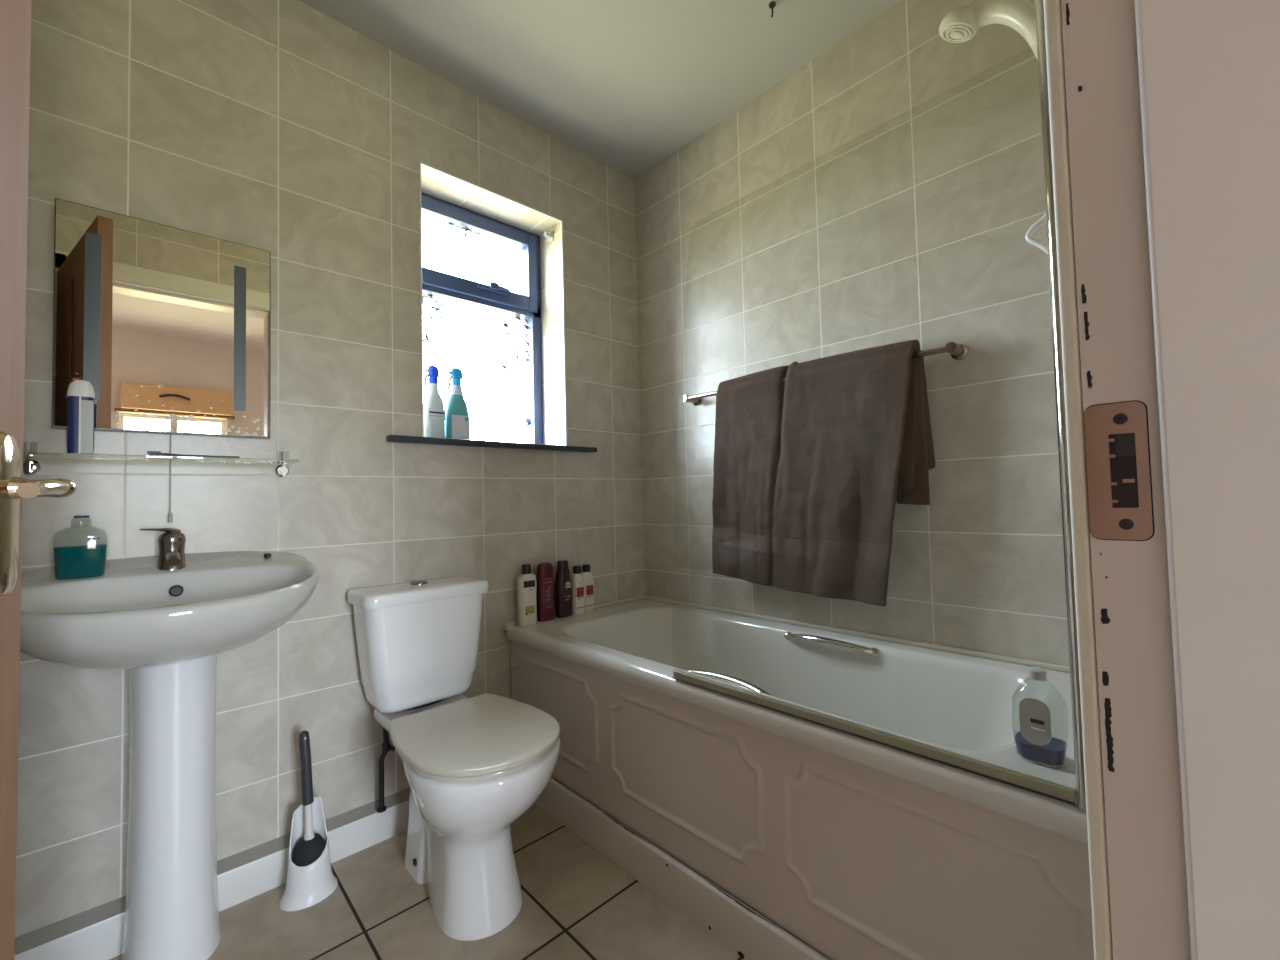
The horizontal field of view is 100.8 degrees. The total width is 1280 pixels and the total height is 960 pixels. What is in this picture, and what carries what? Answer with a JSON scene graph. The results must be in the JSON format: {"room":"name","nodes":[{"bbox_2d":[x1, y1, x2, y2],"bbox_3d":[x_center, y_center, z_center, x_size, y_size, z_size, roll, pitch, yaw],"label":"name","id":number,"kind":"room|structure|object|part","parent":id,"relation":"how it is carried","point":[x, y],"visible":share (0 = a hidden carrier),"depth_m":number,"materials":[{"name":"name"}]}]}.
{"room":"bathroom","nodes":[
{"label":"bathroom","id":0,"kind":"room"},
{"bbox_2d":[15,0,644,936],"bbox_3d":[-0.824,-0.152,1.783,2.220,2.438,0.270,1,-3,-43],"label":"wall","id":1,"kind":"structure","parent":0,"point":[281,128],"depth_m":1.49,"materials":[{"name":"tile"}]},
{"bbox_2d":[23,442,298,476],"bbox_3d":[-1.099,-0.046,1.246,0.487,0.068,0.127,1,-3,-43],"label":"glass shelf","id":2,"kind":"object","parent":1,"relation":"attached to","point":[30,466],"visible":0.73,"depth_m":1.19,"materials":[{"name":"clear glass"}]},
{"bbox_2d":[67,377,94,453],"bbox_3d":[-1.209,-0.137,1.146,0.042,0.166,0.030,1,-3,-43],"label":"spray can","id":3,"kind":"object","parent":2,"relation":"on","point":[80,393],"visible":0.98,"depth_m":1.14,"materials":[{"name":"blue"}]},
{"bbox_3d":[-1.194,-0.119,1.141,0.021,0.126,0.003,1,-3,-43],"label":"label panel","id":4,"kind":"part","parent":3,"relation":"part of","materials":[{"name":"grey paper"}]},
{"bbox_3d":[-1.089,-0.050,1.240,0.481,0.006,0.104,1,-3,-43],"label":"shelf pane","id":5,"kind":"part","parent":2,"relation":"part of","materials":[{"name":"clear glass"}]},
{"bbox_2d":[147,451,239,457],"bbox_3d":[-1.066,-0.059,1.270,0.170,0.013,0.010,1,-3,-43],"label":"toothbrush","id":6,"kind":"object","parent":2,"relation":"on","point":[148,452],"visible":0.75,"depth_m":1.24,"materials":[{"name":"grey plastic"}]},
{"bbox_2d":[51,198,270,521],"bbox_3d":[-1.136,-0.259,1.288,0.393,0.721,0.033,1,-3,-43],"label":"mirror","id":7,"kind":"object","parent":1,"relation":"attached to","point":[169,328],"visible":0.98,"depth_m":1.27,"materials":[{"name":"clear mirror"}]},
{"bbox_3d":[-1.129,-0.008,1.273,0.008,0.218,0.023,1,-3,-43],"label":"pull cord","id":8,"kind":"part","parent":7,"relation":"part of","materials":[{"name":"grey plastic"}]},
{"bbox_2d":[14,788,409,959],"bbox_3d":[-0.946,1.003,1.395,1.328,0.108,0.031,1,-3,-43],"label":"baseboard","id":9,"kind":"structure","parent":1,"relation":"attached to","point":[96,933],"depth_m":1.33,"materials":[{"name":"white paint"}]},
{"bbox_2d":[386,192,596,452],"bbox_3d":[-0.570,-0.577,1.999,0.806,0.933,0.269,1,-3,-43],"label":"window","id":10,"kind":"structure","parent":1,"relation":"in","point":[439,286],"depth_m":2.10,"materials":[{"name":"blue"}]},
{"bbox_2d":[423,365,444,437],"bbox_3d":[-0.704,-0.262,1.808,0.068,0.257,0.054,1,-3,-43],"label":"spray bottle","id":11,"kind":"object","parent":10,"relation":"on","point":[433,404],"visible":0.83,"depth_m":1.79,"materials":[{"name":"white plastic"}]},
{"bbox_3d":[-0.645,-0.865,2.068,0.445,0.222,0.004,1,-3,-43],"label":"pane","id":12,"kind":"part","parent":10,"relation":"part of","materials":[{"name":"clear glass"}]},
{"bbox_2d":[445,368,469,439],"bbox_3d":[-0.645,-0.263,1.869,0.086,0.262,0.055,1,-3,-43],"label":"spray bottle","id":13,"kind":"object","parent":10,"relation":"on","point":[457,419],"visible":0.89,"depth_m":1.85,"materials":[{"name":"teal"}]},
{"bbox_3d":[-0.643,-0.415,2.057,0.499,0.538,0.004,1,-3,-43],"label":"pane","id":14,"kind":"part","parent":10,"relation":"part of","materials":[{"name":"clear glass"}]},
{"bbox_3d":[-0.645,-0.573,2.064,0.573,0.933,0.071,1,-3,-43],"label":"frame","id":15,"kind":"part","parent":10,"relation":"part of","materials":[{"name":"blue"}]},
{"bbox_3d":[-0.535,-0.122,1.957,0.806,0.019,0.198,1,-3,-43],"label":"sill","id":16,"kind":"part","parent":10,"relation":"part of","materials":[{"name":"grey stone"}]},
{"bbox_2d":[419,161,566,445],"bbox_3d":[-0.508,-0.591,1.921,0.569,0.912,0.007,1,-3,-43],"label":"trim","id":17,"kind":"structure","parent":1,"relation":"attached to","point":[420,162],"depth_m":1.91,"materials":[{"name":"white paint"}]},
{"bbox_2d":[544,230,553,242],"bbox_3d":[-0.375,-1.002,2.170,0.034,0.042,0.028,1,-3,-43],"label":"curtain rod bracket","id":18,"kind":"object","parent":1,"relation":"attached to","point":[550,235],"visible":1,"depth_m":2.17,"materials":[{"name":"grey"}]},
{"bbox_2d":[109,777,829,959],"bbox_3d":[-0.121,1.073,1.020,2.220,0.100,1.900,1,-3,-43],"label":"floor","id":19,"kind":"structure","parent":0,"point":[578,904],"depth_m":1.25,"materials":[{"name":"tile"}]},
{"bbox_2d":[20,528,318,959],"bbox_3d":[-0.978,0.575,1.113,0.541,0.944,0.434,1,-3,-43],"label":"basin","id":20,"kind":"object","parent":19,"relation":"on","point":[166,618],"visible":0.94,"depth_m":1.12,"materials":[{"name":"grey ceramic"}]},
{"bbox_2d":[53,515,107,579],"bbox_3d":[-1.172,0.139,1.111,0.079,0.130,0.044,1,-3,-43],"label":"soap bottle","id":21,"kind":"object","parent":20,"relation":"on","point":[82,561],"visible":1,"depth_m":1.10,"materials":[{"name":"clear plastic"}]},
{"bbox_2d":[140,528,185,570],"bbox_3d":[-1.069,0.159,1.191,0.081,0.102,0.137,1,-3,-43],"label":"tap","id":22,"kind":"object","parent":20,"relation":"on","point":[171,543],"depth_m":1.21,"materials":[{"name":"silver metal"}]},
{"bbox_3d":[-0.985,0.275,1.124,0.541,0.209,0.434,1,-3,-43],"label":"bowl","id":23,"kind":"part","parent":20,"relation":"part of","materials":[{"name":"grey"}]},
{"bbox_2d":[279,796,337,910],"bbox_3d":[-0.845,0.941,1.353,0.128,0.223,0.108,1,-3,-43],"label":"toilet brush holder","id":24,"kind":"object","parent":19,"relation":"on","point":[306,886],"visible":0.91,"depth_m":1.33,"materials":[{"name":"white plastic"}]},
{"bbox_2d":[293,730,325,866],"bbox_3d":[-0.847,0.820,1.356,0.072,0.349,0.072,1,-3,-43],"label":"toilet brush","id":25,"kind":"object","parent":24,"relation":"in","point":[310,847],"visible":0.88,"depth_m":1.35,"materials":[{"name":"black plastic"}]},
{"bbox_3d":[-0.856,0.737,1.359,0.034,0.183,0.025,-1,-2,0],"label":"handle","id":26,"kind":"part","parent":25,"relation":"part of","materials":[{"name":"grey plastic"}]},
{"bbox_2d":[347,576,559,940],"bbox_3d":[-0.482,0.669,1.398,0.361,0.752,0.686,1,-3,-43],"label":"toilet","id":27,"kind":"object","parent":19,"relation":"on","point":[473,766],"visible":1,"depth_m":1.30,"materials":[{"name":"white ceramic"}]},
{"bbox_2d":[377,725,395,812],"bbox_3d":[-0.737,0.800,1.540,0.056,0.312,0.028,-1,-2,-2],"label":"pipe","id":28,"kind":"object","parent":27,"relation":"attached to","point":[386,746],"visible":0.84,"depth_m":1.53,"materials":[{"name":"black plastic"}]},
{"bbox_3d":[-0.656,0.331,1.588,0.361,0.038,0.199,1,-3,-43],"label":"cistern lid","id":29,"kind":"part","parent":27,"relation":"part of","materials":[{"name":"white ceramic"}]},
{"bbox_3d":[-0.401,0.621,1.309,0.357,0.014,0.438,1,-3,-43],"label":"seat lid","id":30,"kind":"part","parent":27,"relation":"part of","materials":[{"name":"beige plastic"}]},
{"bbox_3d":[-0.401,0.636,1.309,0.347,0.012,0.426,1,-3,-43],"label":"seat","id":31,"kind":"part","parent":27,"relation":"part of","materials":[{"name":"beige plastic"}]},
{"bbox_2d":[503,595,1093,959],"bbox_3d":[0.340,0.751,1.499,0.696,0.556,1.656,1,-3,-43],"label":"bathtub","id":32,"kind":"object","parent":19,"relation":"on","point":[857,848],"visible":0.92,"depth_m":1.17,"materials":[{"name":"grey plastic"}]},
{"bbox_2d":[517,564,536,625],"bbox_3d":[-0.406,0.409,1.902,0.071,0.213,0.040,1,-3,-43],"label":"lotion bottle","id":33,"kind":"object","parent":32,"relation":"on","point":[526,582],"visible":1,"depth_m":1.88,"materials":[{"name":"beige plastic"}]},
{"bbox_2d":[536,562,553,621],"bbox_3d":[-0.350,0.411,1.959,0.067,0.210,0.043,1,-3,-43],"label":"shampoo bottle","id":34,"kind":"object","parent":32,"relation":"on","point":[545,576],"visible":0.98,"depth_m":1.94,"materials":[{"name":"red plastic"}]},
{"bbox_2d":[555,560,571,617],"bbox_3d":[-0.291,0.412,2.014,0.066,0.210,0.042,1,-3,-43],"label":"bottle","id":35,"kind":"object","parent":32,"relation":"on","point":[563,590],"visible":1,"depth_m":2.00,"materials":[{"name":"red plastic"}]},
{"bbox_2d":[571,566,584,613],"bbox_3d":[-0.244,0.427,2.061,0.050,0.182,0.038,1,-3,-43],"label":"bottle","id":36,"kind":"object","parent":32,"relation":"on","point":[577,584],"visible":0.96,"depth_m":2.04,"materials":[{"name":"beige plastic"}]},
{"bbox_2d":[581,564,593,611],"bbox_3d":[-0.210,0.427,2.103,0.050,0.182,0.038,1,-3,-43],"label":"bottle","id":37,"kind":"object","parent":32,"relation":"on","point":[588,581],"visible":0.92,"depth_m":2.09,"materials":[{"name":"beige plastic"}]},
{"bbox_3d":[0.207,0.496,1.292,0.055,0.030,0.276,1,-3,-43],"label":"grab handle","id":38,"kind":"part","parent":32,"relation":"part of","materials":[{"name":"silver metal"}]},
{"bbox_3d":[0.570,0.496,1.615,0.055,0.038,0.306,1,-3,-43],"label":"grab handle","id":39,"kind":"part","parent":32,"relation":"part of","materials":[{"name":"silver metal"}]},
{"bbox_2d":[673,0,1085,810],"bbox_3d":[0.353,-0.263,1.010,0.027,1.454,0.843,1,-3,-43],"label":"screen","id":40,"kind":"object","parent":32,"relation":"on","point":[1066,794],"visible":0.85,"depth_m":0.75,"materials":[{"name":"clear glass"}]},
{"bbox_2d":[1012,667,1068,767],"bbox_3d":[0.651,0.380,0.865,0.062,0.146,0.072,1,-3,-43],"label":"wash bottle","id":41,"kind":"object","parent":32,"relation":"on","point":[1034,741],"visible":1,"depth_m":0.85,"materials":[{"name":"clear plastic"}]},
{"bbox_2d":[299,0,900,179],"bbox_3d":[-0.182,-1.462,1.111,2.220,0.100,1.900,1,-3,-43],"label":"ceiling","id":42,"kind":"structure","parent":0,"point":[627,85],"depth_m":1.72,"materials":[{"name":"paint"}]},
{"bbox_2d":[769,1,775,17],"bbox_3d":[0.392,-1.395,1.574,0.020,0.028,0.030,-1,-2,-9],"label":"ceiling hook","id":43,"kind":"object","parent":42,"relation":"attached to","point":[772,4],"visible":1,"depth_m":1.57,"materials":[{"name":"grey metal"}]},
{"bbox_2d":[635,0,1069,666],"bbox_3d":[0.657,-0.189,1.753,0.100,2.438,1.800,1,-3,-43],"label":"wall","id":44,"kind":"structure","parent":0,"point":[889,189],"depth_m":1.58,"materials":[{"name":"tile"}]},
{"bbox_2d":[681,342,968,405],"bbox_3d":[0.523,-0.335,1.765,0.079,0.054,0.985,1,-3,-43],"label":"towel rail","id":45,"kind":"object","parent":44,"relation":"attached to","point":[957,351],"visible":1,"depth_m":1.44,"materials":[{"name":"silver metal"}]},
{"bbox_2d":[712,339,935,605],"bbox_3d":[0.532,-0.012,1.713,0.099,0.760,0.749,1,-3,-43],"label":"bath towel","id":46,"kind":"object","parent":45,"relation":"hanging from","point":[812,469],"visible":1,"depth_m":1.63,"materials":[{"name":"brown fabric"}]},
{"bbox_3d":[0.450,-0.232,0.424,2.020,2.438,0.140,1,-3,-43],"label":"wall","id":47,"kind":"structure","parent":0,"visible":0},
{"bbox_2d":[0,0,76,959],"bbox_3d":[-0.408,-0.015,0.200,0.096,2.014,0.740,0,-2,-31],"label":"door","id":48,"kind":"structure","parent":47,"relation":"in","point":[15,15],"depth_m":0.49,"materials":[{"name":"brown wood"}]},
{"bbox_3d":[-0.568,0.030,0.473,0.011,0.148,0.042,0,-2,-31],"label":"handle plate","id":49,"kind":"part","parent":48,"relation":"part of","materials":[{"name":"gold metal"}]},
{"bbox_3d":[-0.535,0.006,0.463,0.042,0.025,0.081,0,-2,-31],"label":"lever","id":50,"kind":"part","parent":48,"relation":"part of","materials":[{"name":"gold metal"}]},
{"bbox_2d":[939,0,1047,253],"bbox_3d":[0.746,-0.507,1.017,0.200,1.016,0.296,1,-3,-43],"label":"shower","id":51,"kind":"object","parent":47,"relation":"attached to","point":[961,24],"visible":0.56,"depth_m":1.08,"materials":[{"name":"beige plastic"}]},
{"bbox_3d":[0.751,-0.893,1.075,0.049,0.239,0.183,1,-3,-43],"label":"handset arm","id":52,"kind":"part","parent":51,"relation":"part of","materials":[{"name":"beige plastic"}]},
{"bbox_2d":[1043,0,1279,959],"bbox_3d":[0.096,-0.074,0.076,0.880,2.115,0.162,1,-3,-43],"label":"door frame","id":53,"kind":"structure","parent":47,"relation":"attached to","point":[1164,115],"depth_m":0.34,"materials":[{"name":"paint"}]},
{"bbox_3d":[0.040,-0.071,0.128,0.870,2.115,0.010,1,-3,-43],"label":"architrave","id":54,"kind":"part","parent":53,"relation":"part of","materials":[{"name":"beige paint"}]},
{"bbox_3d":[0.329,-0.006,0.365,0.009,0.093,0.032,1,-3,-43],"label":"strike plate","id":55,"kind":"part","parent":53,"relation":"part of","materials":[{"name":"gold metal"}]}
]}

